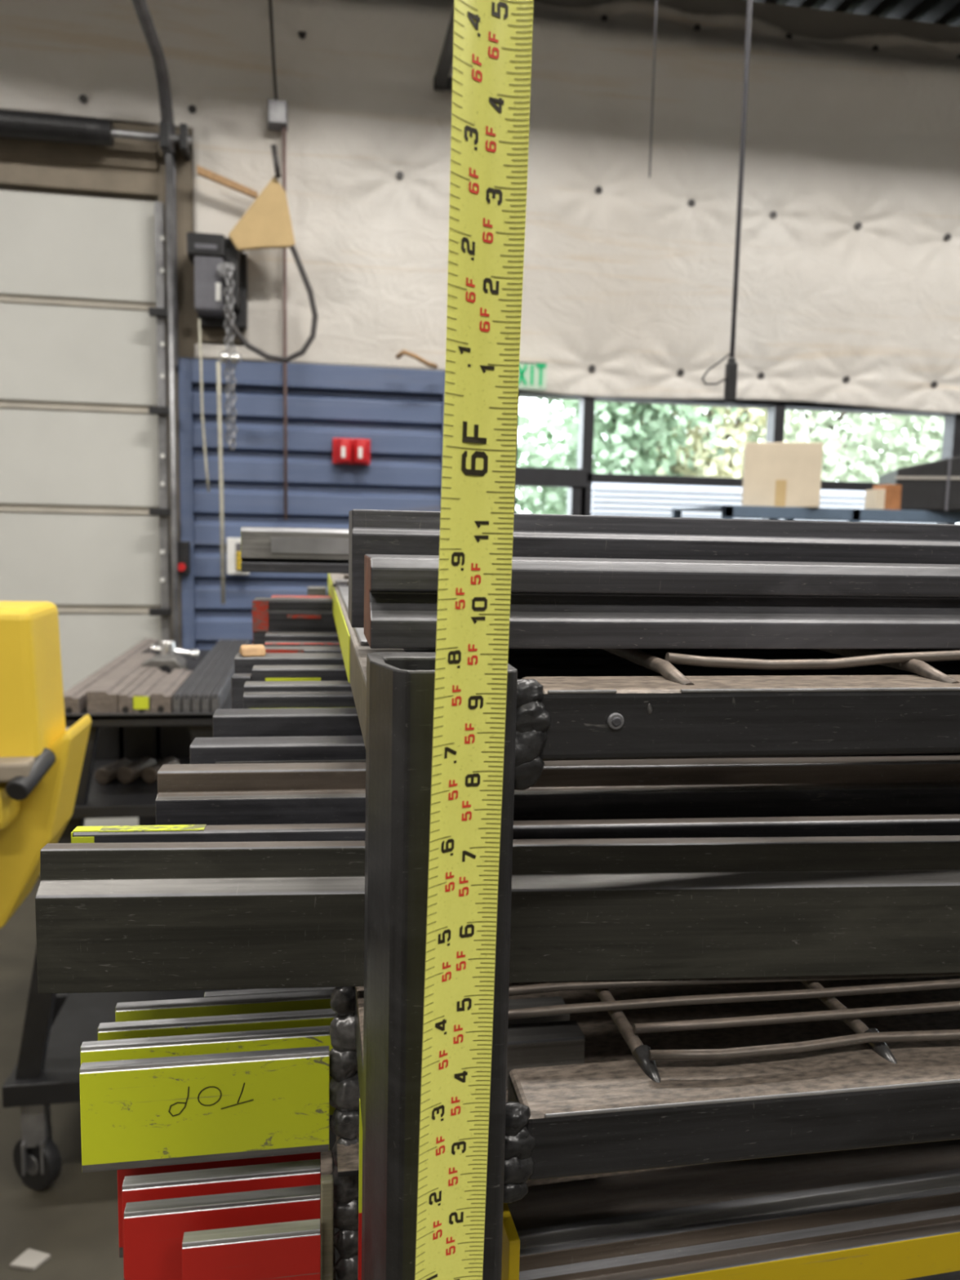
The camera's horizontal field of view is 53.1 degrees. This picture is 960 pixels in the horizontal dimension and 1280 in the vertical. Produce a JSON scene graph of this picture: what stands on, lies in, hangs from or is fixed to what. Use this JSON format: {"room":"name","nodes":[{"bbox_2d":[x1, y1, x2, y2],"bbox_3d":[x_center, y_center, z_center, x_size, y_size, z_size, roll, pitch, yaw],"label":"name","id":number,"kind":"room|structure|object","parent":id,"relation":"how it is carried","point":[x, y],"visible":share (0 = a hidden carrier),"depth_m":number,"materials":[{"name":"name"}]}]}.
{"room":"metal workshop","nodes":[
{"label":"metal workshop","id":0,"kind":"room"},
{"bbox_2d":[0,875,124,1279],"bbox_3d":[2.010,1.799,0.969,12.700,0.100,9.800,0,7,-10],"label":"floor","id":1,"kind":"structure","parent":0,"point":[73,1220],"depth_m":2.60,"materials":[{"name":"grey concrete"}]},
{"bbox_2d":[9,1248,50,1271],"bbox_3d":[-1.099,1.518,2.347,0.071,0.010,0.058,3,7,17],"label":"paper scrap","id":2,"kind":"object","parent":1,"relation":"on","point":[31,1260],"visible":1,"depth_m":2.34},
{"bbox_2d":[0,600,91,928],"bbox_3d":[-1.108,0.757,1.774,0.706,1.651,0.306,0,7,-10],"label":"machine","id":3,"kind":"object","parent":1,"relation":"on","point":[42,761],"visible":0.99,"depth_m":1.74,"materials":[{"name":"paint"}]},
{"bbox_2d":[1,649,255,1190],"bbox_3d":[-1.166,1.037,3.210,1.117,1.862,1.360,0,7,-10],"label":"tool cart","id":4,"kind":"object","parent":1,"relation":"on","point":[46,1071],"visible":0.27,"depth_m":2.57,"materials":[{"name":"black metal"}]},
{"bbox_2d":[94,726,124,759],"bbox_3d":[-1.235,0.252,3.341,0.091,0.170,0.700,0,7,-10],"label":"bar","id":5,"kind":"object","parent":4,"relation":"on","point":[110,744],"visible":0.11,"depth_m":3.00,"materials":[{"name":"black metal"}]},
{"bbox_2d":[63,638,159,713],"bbox_3d":[-1.165,0.092,3.099,0.050,0.048,1.301,0,7,-10],"label":"bar","id":6,"kind":"object","parent":4,"relation":"on","point":[75,699],"visible":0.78,"depth_m":2.76,"materials":[{"name":"grey metal"}]},
{"bbox_2d":[94,758,133,784],"bbox_3d":[-1.058,0.380,2.784,0.048,0.048,0.130,3,7,13],"label":"bar","id":7,"kind":"object","parent":4,"relation":"on","point":[107,774],"visible":0.69,"depth_m":2.73,"materials":[{"name":"brown metal"}]},
{"bbox_2d":[86,653,154,713],"bbox_3d":[-1.038,0.118,2.843,0.074,0.060,0.750,0,7,-10],"label":"bar","id":8,"kind":"object","parent":4,"relation":"on","point":[102,698],"visible":0.74,"depth_m":2.56,"materials":[{"name":"wood"}]},
{"bbox_2d":[70,752,190,818],"bbox_3d":[-0.991,0.367,3.162,0.591,0.032,1.360,0,7,-10],"label":"shelf","id":9,"kind":"object","parent":4,"relation":"attached to","point":[115,798],"depth_m":2.58,"materials":[{"name":"black metal"}]},
{"bbox_2d":[116,756,155,783],"bbox_3d":[-0.997,0.378,2.794,0.052,0.052,0.130,3,7,13],"label":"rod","id":10,"kind":"object","parent":4,"relation":"on","point":[131,772],"visible":0.77,"depth_m":2.74,"materials":[{"name":"brown metal"}]},
{"bbox_2d":[118,666,161,713],"bbox_3d":[-0.960,0.137,2.731,0.036,0.051,0.501,0,7,-10],"label":"bar","id":11,"kind":"object","parent":4,"relation":"on","point":[126,696],"visible":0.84,"depth_m":2.55,"materials":[{"name":"grey metal"}]},
{"bbox_2d":[64,649,231,727],"bbox_3d":[-0.978,0.129,3.141,0.474,0.034,1.350,0,7,-10],"label":"tray","id":12,"kind":"object","parent":4,"relation":"on","point":[200,719],"depth_m":2.49,"materials":[{"name":"metal"}]},
{"bbox_2d":[133,671,169,712],"bbox_3d":[-0.913,0.143,2.688,0.040,0.050,0.402,0,7,-10],"label":"bar","id":13,"kind":"object","parent":4,"relation":"on","point":[141,698],"visible":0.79,"depth_m":2.51,"materials":[{"name":"grey metal"}]},
{"bbox_2d":[141,756,179,783],"bbox_3d":[-0.932,0.380,2.805,0.050,0.050,0.130,3,7,13],"label":"bar","id":14,"kind":"object","parent":4,"relation":"on","point":[149,774],"visible":0.73,"depth_m":2.75,"materials":[{"name":"brown metal"}]},
{"bbox_2d":[141,654,186,673],"bbox_3d":[-0.994,0.091,3.025,0.120,0.075,0.123,0,7,-10],"label":"block","id":15,"kind":"object","parent":4,"relation":"on","point":[166,663],"visible":0.62,"depth_m":2.97,"materials":[{"name":"grey metal"}]},
{"bbox_2d":[150,668,192,712],"bbox_3d":[-0.870,0.140,2.721,0.052,0.052,0.451,0,7,-10],"label":"bar","id":16,"kind":"object","parent":4,"relation":"on","point":[162,698],"visible":0.91,"depth_m":2.55,"materials":[{"name":"grey metal"}]},
{"bbox_2d":[150,640,199,659],"bbox_3d":[-1.033,0.051,3.255,0.160,0.100,0.047,-1,7,-21],"label":"clamp","id":17,"kind":"object","parent":4,"relation":"on","point":[166,646],"visible":0.82,"depth_m":3.23,"materials":[{"name":"metal"}]},
{"bbox_2d":[160,725,191,759],"bbox_3d":[-1.008,0.252,3.380,0.118,0.170,0.700,0,7,-10],"label":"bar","id":18,"kind":"object","parent":4,"relation":"on","point":[175,740],"visible":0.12,"depth_m":3.04,"materials":[{"name":"black metal"}]},
{"bbox_2d":[173,638,225,712],"bbox_3d":[-0.901,0.093,3.135,0.020,0.050,1.280,0,7,-10],"label":"bar","id":19,"kind":"object","parent":4,"relation":"on","point":[178,695],"visible":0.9,"depth_m":2.77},
{"bbox_2d":[182,638,231,712],"bbox_3d":[-0.877,0.093,3.139,0.020,0.050,1.280,0,7,-10],"label":"bar","id":20,"kind":"object","parent":4,"relation":"on","point":[187,696],"visible":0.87,"depth_m":2.77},
{"bbox_2d":[191,638,237,712],"bbox_3d":[-0.853,0.093,3.143,0.020,0.049,1.280,0,7,-10],"label":"bar","id":21,"kind":"object","parent":4,"relation":"on","point":[197,696],"visible":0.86,"depth_m":2.77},
{"bbox_2d":[201,639,244,712],"bbox_3d":[-0.829,0.093,3.147,0.020,0.049,1.280,0,7,-10],"label":"bar","id":22,"kind":"object","parent":4,"relation":"on","point":[206,696],"visible":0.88,"depth_m":2.79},
{"bbox_2d":[211,639,250,711],"bbox_3d":[-0.805,0.093,3.151,0.020,0.049,1.280,0,7,-10],"label":"bar","id":23,"kind":"object","parent":4,"relation":"on","point":[223,689],"visible":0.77,"depth_m":2.69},
{"bbox_2d":[414,0,533,1279],"bbox_3d":[-0.029,0.712,0.371,0.056,2.108,0.032,0,7,-10],"label":"tape measure","id":24,"kind":"object","parent":1,"relation":"on","point":[492,39],"visible":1,"depth_m":0.30,"materials":[{"name":"metal"}]},
{"bbox_2d":[320,573,959,1279],"bbox_3d":[0.416,0.817,1.068,1.208,1.758,1.174,0,7,-10],"label":"tool rack","id":25,"kind":"object","parent":1,"relation":"on","point":[677,1073],"visible":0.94,"depth_m":0.38,"materials":[{"name":"metal"}]},
{"bbox_2d":[79,1045,329,1173],"bbox_3d":[-0.132,0.228,0.466,0.116,0.053,0.006,0,7,-10],"label":"die","id":26,"kind":"object","parent":25,"relation":"on","point":[195,1108],"visible":1,"depth_m":0.46,"materials":[{"name":"yellow metal"}]},
{"bbox_2d":[80,1025,335,1121],"bbox_3d":[-0.133,0.226,0.491,0.133,0.050,0.006,0,7,-10],"label":"die","id":27,"kind":"object","parent":25,"relation":"on","point":[316,1036],"visible":0.28,"depth_m":0.48,"materials":[{"name":"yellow metal"}]},
{"bbox_2d":[97,1008,337,1040],"bbox_3d":[-0.135,0.225,0.516,0.131,0.047,0.006,0,7,-10],"label":"die","id":28,"kind":"object","parent":25,"relation":"on","point":[320,1017],"visible":0.3,"depth_m":0.51,"materials":[{"name":"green metal"}]},
{"bbox_2d":[117,1151,320,1257],"bbox_3d":[-0.138,0.295,0.511,0.104,0.055,0.008,0,7,-10],"label":"die","id":29,"kind":"object","parent":25,"relation":"on","point":[122,1174],"visible":0.19,"depth_m":0.50,"materials":[{"name":"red metal"}]},
{"bbox_2d":[121,1159,320,1279],"bbox_3d":[-0.131,0.298,0.490,0.097,0.056,0.008,0,7,-10],"label":"die","id":30,"kind":"object","parent":25,"relation":"on","point":[140,1188],"visible":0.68,"depth_m":0.48,"materials":[{"name":"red metal"}]},
{"bbox_2d":[123,1184,320,1279],"bbox_3d":[-0.125,0.300,0.469,0.092,0.057,0.008,0,7,-10],"label":"die","id":31,"kind":"object","parent":25,"relation":"on","point":[154,1230],"visible":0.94,"depth_m":0.46,"materials":[{"name":"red metal"}]},
{"bbox_2d":[115,990,333,1022],"bbox_3d":[-0.137,0.223,0.540,0.128,0.045,0.006,0,7,-10],"label":"die","id":32,"kind":"object","parent":25,"relation":"on","point":[309,1000],"visible":0.33,"depth_m":0.53,"materials":[{"name":"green metal"}]},
{"bbox_2d":[182,1218,320,1279],"bbox_3d":[-0.106,0.303,0.450,0.064,0.056,0.008,0,7,-10],"label":"die","id":33,"kind":"object","parent":25,"relation":"on","point":[291,1250],"visible":1,"depth_m":0.45,"materials":[{"name":"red metal"}]},
{"bbox_2d":[204,986,335,997],"bbox_3d":[-0.118,0.224,0.567,0.085,0.037,0.006,0,7,-10],"label":"die","id":34,"kind":"object","parent":25,"relation":"on","point":[257,991],"visible":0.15,"depth_m":0.56,"materials":[{"name":"grey metal"}]},
{"bbox_2d":[213,707,362,737],"bbox_3d":[0.407,0.094,0.696,1.160,0.097,0.026,0,7,-10],"label":"die","id":35,"kind":"object","parent":25,"relation":"on","point":[304,722],"visible":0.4,"depth_m":0.59,"materials":[{"name":"black metal"}]},
{"bbox_2d":[240,526,348,573],"bbox_3d":[0.197,-0.094,1.075,0.900,0.046,0.061,0,7,-10],"label":"die","id":36,"kind":"object","parent":25,"relation":"on","point":[263,549],"visible":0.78,"depth_m":0.98,"materials":[{"name":"black metal"}]},
{"bbox_2d":[252,597,337,645],"bbox_3d":[0.331,0.024,1.127,1.163,0.134,0.051,0,7,-10],"label":"die","id":37,"kind":"object","parent":25,"relation":"on","point":[283,615],"visible":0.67,"depth_m":1.01,"materials":[{"name":"black metal"}]},
{"bbox_2d":[243,680,355,708],"bbox_3d":[0.405,0.083,0.750,1.146,0.106,0.023,0,7,-10],"label":"die","id":38,"kind":"object","parent":25,"relation":"on","point":[269,694],"visible":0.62,"depth_m":0.65,"materials":[{"name":"black metal"}]},
{"bbox_2d":[271,595,331,598],"bbox_3d":[0.322,0.015,1.222,1.149,0.130,0.040,0,7,-10],"label":"die","id":39,"kind":"object","parent":25,"relation":"on","point":[273,596],"visible":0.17,"depth_m":1.12,"materials":[{"name":"black metal"}]},
{"bbox_2d":[264,631,340,646],"bbox_3d":[0.352,0.048,1.052,1.147,0.106,0.028,0,7,-10],"label":"die","id":40,"kind":"object","parent":25,"relation":"on","point":[272,638],"visible":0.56,"depth_m":0.94,"materials":[{"name":"black metal"}]},
{"bbox_2d":[306,586,325,595],"bbox_3d":[0.320,-0.001,1.353,1.108,0.134,0.040,0,7,-10],"label":"die","id":41,"kind":"object","parent":25,"relation":"on","point":[311,590],"visible":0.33,"depth_m":1.24,"materials":[{"name":"grey metal"}]},
{"bbox_2d":[35,835,959,993],"bbox_3d":[0.348,0.132,0.489,1.100,0.064,0.018,1,7,-5],"label":"metal beam","id":42,"kind":"structure","parent":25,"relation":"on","point":[111,917],"depth_m":0.45,"materials":[{"name":"black metal"}]},
{"bbox_2d":[71,814,959,843],"bbox_3d":[0.409,0.128,0.530,1.212,0.067,0.010,0,7,-7],"label":"die","id":43,"kind":"object","parent":25,"relation":"on","point":[911,824],"visible":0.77,"depth_m":0.48,"materials":[{"name":"black metal"}]},
{"bbox_2d":[507,996,569,1024],"bbox_3d":[0.025,0.233,0.584,0.055,0.022,0.020,0,7,-10],"label":"die","id":44,"kind":"object","parent":25,"relation":"on","point":[550,1001],"visible":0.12,"depth_m":0.58,"materials":[{"name":"grey metal"}]},
{"bbox_2d":[506,1020,585,1089],"bbox_3d":[0.028,0.235,0.543,0.060,0.028,0.020,0,7,-10],"label":"die","id":45,"kind":"object","parent":25,"relation":"on","point":[530,1045],"visible":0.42,"depth_m":0.54,"materials":[{"name":"grey metal"}]},
{"bbox_2d":[155,755,959,825],"bbox_3d":[0.415,0.113,0.591,1.181,0.083,0.023,0,7,-8],"label":"die","id":46,"kind":"object","parent":25,"relation":"on","point":[303,793],"visible":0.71,"depth_m":0.54,"materials":[{"name":"black metal"}]},
{"bbox_2d":[189,735,959,764],"bbox_3d":[0.412,0.104,0.644,1.168,0.088,0.023,0,7,-9],"label":"die","id":47,"kind":"object","parent":25,"relation":"on","point":[339,748],"visible":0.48,"depth_m":0.55,"materials":[{"name":"black metal"}]},
{"bbox_2d":[231,663,959,708],"bbox_3d":[0.380,0.073,0.845,1.162,0.103,0.021,0,7,-10],"label":"die","id":48,"kind":"object","parent":25,"relation":"on","point":[260,673],"visible":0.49,"depth_m":0.78,"materials":[{"name":"black metal"}]},
{"bbox_2d":[234,653,959,673],"bbox_3d":[0.367,0.065,0.914,1.164,0.103,0.030,0,7,-10],"label":"die","id":49,"kind":"object","parent":25,"relation":"on","point":[242,664],"visible":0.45,"depth_m":0.84,"materials":[{"name":"black metal"}]},
{"bbox_2d":[239,644,266,656],"bbox_3d":[-0.192,0.008,0.810,0.020,0.009,0.020,-1,7,-21],"label":"wood offcut","id":50,"kind":"object","parent":49,"relation":"on","point":[245,650],"visible":1,"depth_m":0.80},
{"bbox_2d":[264,646,959,653],"bbox_3d":[0.364,0.058,0.982,1.147,0.101,0.027,0,7,-10],"label":"die","id":51,"kind":"object","parent":25,"relation":"on","point":[268,649],"visible":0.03,"depth_m":0.92,"materials":[{"name":"black metal"}]},
{"bbox_2d":[348,509,959,627],"bbox_3d":[0.498,-0.035,0.570,1.140,0.056,0.045,0,7,-10],"label":"die","id":52,"kind":"object","parent":25,"relation":"on","point":[399,532],"visible":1,"depth_m":0.48,"materials":[{"name":"black metal"}]},
{"bbox_2d":[363,554,959,648],"bbox_3d":[0.510,-0.016,0.495,1.130,0.036,0.050,0,7,-10],"label":"metal beam","id":53,"kind":"structure","parent":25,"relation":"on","point":[556,602],"depth_m":0.40,"materials":[{"name":"black metal"}]},
{"bbox_2d":[501,1138,959,1279],"bbox_3d":[0.497,0.323,0.604,1.006,0.082,0.066,0,7,-12],"label":"metal bars","id":54,"kind":"object","parent":25,"relation":"on","point":[892,1212],"visible":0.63,"depth_m":0.52,"materials":[{"name":"black metal"}]},
{"bbox_2d":[671,505,959,523],"bbox_3d":[1.771,0.372,4.488,1.700,1.929,0.600,0,7,-10],"label":"shelving unit","id":55,"kind":"object","parent":1,"relation":"on","point":[729,512],"visible":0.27,"depth_m":4.04,"materials":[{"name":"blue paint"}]},
{"bbox_2d":[741,442,823,507],"bbox_3d":[1.296,-0.704,4.141,0.310,0.266,0.282,3,7,14],"label":"cardboard box","id":56,"kind":"object","parent":55,"relation":"on","point":[777,474],"visible":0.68,"depth_m":4.00,"materials":[{"name":"cardboard"}]},
{"bbox_2d":[864,484,902,510],"bbox_3d":[1.748,-0.616,4.153,0.131,0.108,0.100,0,7,-10],"label":"carton","id":57,"kind":"object","parent":55,"relation":"on","point":[886,496],"visible":0.79,"depth_m":4.11,"materials":[{"name":"cardboard"}]},
{"bbox_2d":[878,455,959,511],"bbox_3d":[2.206,-0.685,4.257,0.759,0.241,0.508,3,7,14],"label":"case","id":58,"kind":"object","parent":55,"relation":"on","point":[934,486],"visible":0.79,"depth_m":4.08,"materials":[{"name":"plastic"}]},
{"bbox_2d":[0,0,959,413],"bbox_3d":[1.963,-2.248,5.099,10.801,1.976,0.256,0,7,-10],"label":"wall","id":59,"kind":"structure","parent":0,"point":[849,278],"depth_m":4.88,"materials":[{"name":"fabric"}]},
{"bbox_2d":[0,186,161,875],"bbox_3d":[-2.373,-0.461,4.685,1.569,3.357,0.058,0,7,-10],"label":"door","id":60,"kind":"structure","parent":59,"relation":"in","point":[79,478],"depth_m":4.67,"materials":[{"name":"metal"}]},
{"bbox_2d":[79,93,87,102],"bbox_3d":[-1.852,-2.525,4.492,0.038,0.036,0.042,0,7,-10],"label":"washer","id":61,"kind":"object","parent":59,"relation":"in","point":[82,97],"depth_m":4.47,"materials":[{"name":"metal"}]},
{"bbox_2d":[131,0,178,648],"bbox_3d":[-1.201,-0.468,2.730,0.152,3.866,4.060,0,7,-10],"label":"door track","id":62,"kind":"object","parent":59,"relation":"attached to","point":[160,312],"visible":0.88,"depth_m":4.59,"materials":[{"name":"metal"}]},
{"bbox_2d":[0,108,192,160],"bbox_3d":[-2.167,-2.324,4.322,1.681,0.123,0.176,0,7,-13],"label":"shaft","id":63,"kind":"object","parent":62,"relation":"attached to","point":[15,124],"visible":0.98,"depth_m":4.33,"materials":[{"name":"metal"}]},
{"bbox_2d":[177,541,190,573],"bbox_3d":[-1.467,-0.406,4.728,0.070,0.160,0.075,0,7,-10],"label":"switch","id":64,"kind":"object","parent":62,"relation":"attached to","point":[184,547],"visible":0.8,"depth_m":4.71,"materials":[{"name":"black plastic"}]},
{"bbox_2d":[187,104,195,113],"bbox_3d":[-1.371,-2.527,4.583,0.038,0.036,0.042,0,7,-10],"label":"washer","id":65,"kind":"object","parent":59,"relation":"in","point":[191,108],"depth_m":4.56,"materials":[{"name":"metal"}]},
{"bbox_2d":[186,231,247,331],"bbox_3d":[-1.242,-1.694,4.553,0.257,0.382,0.285,0,7,-10],"label":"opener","id":66,"kind":"object","parent":59,"relation":"attached to","point":[209,254],"visible":0.86,"depth_m":4.45,"materials":[{"name":"grey plastic"}]},
{"bbox_2d":[197,318,209,492],"bbox_3d":[-1.305,-1.099,4.492,0.039,0.806,0.121,-3,8,-34],"label":"string","id":67,"kind":"object","parent":66,"relation":"hanging from","point":[198,319],"visible":1,"depth_m":4.46,"materials":[{"name":"fabric"}]},
{"bbox_2d":[223,262,237,450],"bbox_3d":[-1.151,-1.303,4.429,0.059,0.848,0.028,0,7,-10],"label":"chain","id":68,"kind":"object","parent":66,"relation":"hanging from","point":[228,271],"visible":0.99,"depth_m":4.42,"materials":[{"name":"metal"}]},
{"bbox_2d":[218,351,230,364],"bbox_3d":[-1.171,-1.296,4.406,0.053,0.056,0.056,0,7,-10],"label":"ball","id":69,"kind":"object","parent":68,"relation":"hanging from","point":[224,357],"visible":1,"depth_m":4.39,"materials":[{"name":"metal"}]},
{"bbox_2d":[216,361,225,604],"bbox_3d":[-1.206,-0.723,4.467,0.030,1.114,0.020,0,7,-10],"label":"rope","id":70,"kind":"object","parent":69,"relation":"hanging from","point":[218,363],"visible":1,"depth_m":4.46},
{"bbox_2d":[230,351,242,364],"bbox_3d":[-1.122,-1.295,4.414,0.053,0.056,0.056,0,7,-10],"label":"ball","id":71,"kind":"object","parent":68,"relation":"hanging from","point":[236,358],"visible":1,"depth_m":4.40,"materials":[{"name":"metal"}]},
{"bbox_2d":[228,176,295,250],"bbox_3d":[-1.006,-1.966,4.432,0.301,0.336,0.030,0,7,-10],"label":"cardboard piece","id":72,"kind":"object","parent":66,"relation":"attached to","point":[266,224],"visible":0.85,"depth_m":4.42,"materials":[{"name":"beige cardboard"}]},
{"bbox_2d":[271,144,280,178],"bbox_3d":[-0.931,-2.184,4.383,0.045,0.141,0.028,0,7,-10],"label":"stub","id":73,"kind":"object","parent":72,"relation":"attached to","point":[273,147],"visible":1,"depth_m":4.37,"materials":[{"name":"metal"}]},
{"bbox_2d":[222,244,318,362],"bbox_3d":[-0.965,-1.554,4.431,0.430,0.529,0.026,0,7,-10],"label":"power cable","id":74,"kind":"object","parent":66,"relation":"attached to","point":[314,318],"visible":1,"depth_m":4.44,"materials":[{"name":"rubber"}]},
{"bbox_2d":[196,164,257,199],"bbox_3d":[-1.183,-2.145,4.503,0.275,0.126,0.030,0,7,-10],"label":"brace","id":75,"kind":"object","parent":59,"relation":"attached to","point":[203,172],"visible":0.86,"depth_m":4.49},
{"bbox_2d":[267,0,287,519],"bbox_3d":[-0.963,-1.864,4.561,0.092,2.567,0.216,0,7,-10],"label":"conduit","id":76,"kind":"object","parent":59,"relation":"attached to","point":[277,108],"visible":1,"depth_m":4.58,"materials":[{"name":"grey metal"}]},
{"bbox_2d":[297,31,306,39],"bbox_3d":[-0.838,-2.849,4.527,0.038,0.036,0.042,0,7,-10],"label":"washer","id":77,"kind":"object","parent":59,"relation":"in","point":[301,34],"depth_m":4.51,"materials":[{"name":"metal"}]},
{"bbox_2d":[177,357,444,649],"bbox_3d":[-0.829,-0.045,4.954,1.359,2.674,0.070,0,7,-10],"label":"wall panel","id":78,"kind":"object","parent":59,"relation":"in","point":[250,500],"depth_m":4.83,"materials":[{"name":"blue metal"}]},
{"bbox_2d":[226,537,249,574],"bbox_3d":[-1.201,-0.417,4.770,0.107,0.181,0.080,0,7,-10],"label":"station","id":79,"kind":"object","parent":78,"relation":"attached to","point":[233,558],"visible":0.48,"depth_m":4.74,"materials":[{"name":"white plastic"}]},
{"bbox_2d":[332,437,370,465],"bbox_3d":[-0.640,-0.945,4.796,0.188,0.128,0.116,0,7,-10],"label":"alarm box","id":80,"kind":"object","parent":78,"relation":"attached to","point":[344,451],"visible":1,"depth_m":4.76,"materials":[{"name":"red plastic"}]},
{"bbox_2d":[395,349,437,368],"bbox_3d":[-0.300,-1.381,4.712,0.215,0.070,0.099,-1,7,-20],"label":"scrap","id":81,"kind":"object","parent":78,"relation":"on","point":[403,352],"visible":1,"depth_m":4.68,"materials":[{"name":"brown wood"}]},
{"bbox_2d":[395,171,403,179],"bbox_3d":[-0.401,-2.306,4.777,0.038,0.036,0.042,0,7,-10],"label":"washer","id":82,"kind":"object","parent":59,"relation":"in","point":[399,175],"depth_m":4.76,"materials":[{"name":"metal"}]},
{"bbox_2d":[433,6,453,91],"bbox_3d":[0.206,-2.464,2.637,0.160,0.065,4.200,0,7,-10],"label":"strut","id":83,"kind":"object","parent":59,"relation":"attached to","point":[442,82],"visible":0.69,"depth_m":4.43,"materials":[{"name":"black metal"}]},
{"bbox_2d":[518,360,547,391],"bbox_3d":[0.177,-1.338,4.850,0.320,0.134,0.058,0,7,-10],"label":"exit sign","id":84,"kind":"object","parent":59,"relation":"attached to","point":[532,375],"visible":0.48,"depth_m":4.84,"materials":[{"name":"plastic"}]},
{"bbox_2d":[588,364,595,372],"bbox_3d":[0.585,-1.427,5.055,0.038,0.036,0.042,0,7,-10],"label":"washer","id":85,"kind":"object","parent":59,"relation":"in","point":[592,368],"depth_m":5.04,"materials":[{"name":"metal"}]},
{"bbox_2d":[595,186,602,193],"bbox_3d":[0.605,-2.307,4.935,0.038,0.036,0.042,0,7,-10],"label":"washer","id":86,"kind":"object","parent":59,"relation":"in","point":[598,189],"depth_m":4.91,"materials":[{"name":"metal"}]},
{"bbox_2d":[600,14,608,21],"bbox_3d":[0.618,-3.105,4.813,0.038,0.036,0.042,0,7,-10],"label":"washer","id":87,"kind":"object","parent":59,"relation":"in","point":[603,17],"depth_m":4.79,"materials":[{"name":"metal"}]},
{"bbox_2d":[677,368,684,375],"bbox_3d":[1.067,-1.429,5.136,0.038,0.036,0.042,0,7,-10],"label":"washer","id":88,"kind":"object","parent":59,"relation":"in","point":[680,371],"depth_m":5.12,"materials":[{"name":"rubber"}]},
{"bbox_2d":[688,199,695,206],"bbox_3d":[1.098,-2.276,5.013,0.038,0.036,0.042,0,7,-10],"label":"washer","id":89,"kind":"object","parent":59,"relation":"in","point":[691,202],"depth_m":4.99,"materials":[{"name":"metal"}]},
{"bbox_2d":[693,23,701,30],"bbox_3d":[1.105,-3.123,4.915,0.038,0.036,0.042,0,7,-10],"label":"washer","id":90,"kind":"object","parent":59,"relation":"in","point":[695,26],"depth_m":4.90,"materials":[{"name":"metal"}]},
{"bbox_2d":[757,372,764,378],"bbox_3d":[1.519,-1.433,5.215,0.038,0.036,0.042,0,7,-10],"label":"washer","id":91,"kind":"object","parent":59,"relation":"in","point":[760,375],"depth_m":5.20,"materials":[{"name":"metal"}]},
{"bbox_2d":[769,210,777,218],"bbox_3d":[1.551,-2.254,5.102,0.038,0.036,0.042,0,7,-10],"label":"washer","id":92,"kind":"object","parent":59,"relation":"in","point":[773,214],"depth_m":5.08,"materials":[{"name":"metal"}]},
{"bbox_2d":[842,375,849,382],"bbox_3d":[2.011,-1.434,5.293,0.038,0.036,0.042,0,7,-10],"label":"washer","id":93,"kind":"object","parent":59,"relation":"in","point":[846,379],"depth_m":5.27,"materials":[{"name":"metal"}]},
{"bbox_2d":[854,222,862,229],"bbox_3d":[2.045,-2.244,5.211,0.038,0.036,0.042,0,7,-10],"label":"washer","id":94,"kind":"object","parent":59,"relation":"in","point":[858,225],"depth_m":5.19,"materials":[{"name":"metal"}]},
{"bbox_2d":[871,44,879,51],"bbox_3d":[2.083,-3.121,5.082,0.038,0.036,0.042,0,7,-10],"label":"washer","id":95,"kind":"object","parent":59,"relation":"in","point":[874,47],"depth_m":5.06,"materials":[{"name":"metal"}]},
{"bbox_2d":[930,381,937,387],"bbox_3d":[2.541,-1.433,5.393,0.038,0.036,0.042,0,7,-10],"label":"washer","id":96,"kind":"object","parent":59,"relation":"in","point":[933,384],"depth_m":5.37,"materials":[{"name":"metal"}]},
{"bbox_2d":[943,233,951,240],"bbox_3d":[2.574,-2.223,5.306,0.038,0.036,0.042,0,7,-10],"label":"washer","id":97,"kind":"object","parent":59,"relation":"in","point":[947,237],"depth_m":5.29,"materials":[{"name":"metal"}]},
{"bbox_2d":[111,0,959,641],"bbox_3d":[1.247,-1.099,5.409,12.700,4.620,0.180,0,7,-10],"label":"wall","id":98,"kind":"structure","parent":0,"point":[797,20],"depth_m":5.14,"materials":[{"name":"metal"}]},
{"bbox_2d":[0,121,158,201],"bbox_3d":[-2.322,-2.284,4.471,1.589,0.316,0.135,0,7,-10],"label":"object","id":99,"kind":"structure","parent":98,"relation":"attached to","point":[129,167],"depth_m":4.50,"materials":[{"name":"brown wood"}]},
{"bbox_2d":[157,124,243,648],"bbox_3d":[-1.383,-0.613,4.817,0.386,3.673,0.160,0,7,-10],"label":"trim","id":100,"kind":"structure","parent":98,"relation":"attached to","point":[186,317],"depth_m":4.63,"materials":[{"name":"brown metal"}]},
{"bbox_2d":[514,391,959,524],"bbox_3d":[2.592,-0.057,5.596,5.020,2.566,0.110,0,7,-10],"label":"window","id":101,"kind":"structure","parent":98,"relation":"in","point":[575,455],"depth_m":5.22,"materials":[{"name":"clear glass"}]},
{"bbox_2d":[752,0,959,26],"bbox_3d":[2.110,-2.753,0.450,12.700,0.415,9.800,0,7,-10],"label":"ceiling","id":102,"kind":"structure","parent":0,"point":[947,12],"depth_m":5.17,"materials":[{"name":"black metal"}]},
{"bbox_2d":[648,0,657,177],"bbox_3d":[0.615,-2.409,3.296,0.005,1.568,0.006,0,7,-10],"label":"hanging cable","id":103,"kind":"object","parent":102,"relation":"hanging from","point":[655,18],"visible":1,"depth_m":3.35,"materials":[{"name":"grey plastic"}]},
{"bbox_2d":[701,0,752,403],"bbox_3d":[0.693,-1.882,2.555,0.101,2.444,0.028,0,7,-10],"label":"hanging cable","id":104,"kind":"object","parent":102,"relation":"hanging from","point":[731,366],"visible":1,"depth_m":2.65,"materials":[{"name":"grey plastic"}]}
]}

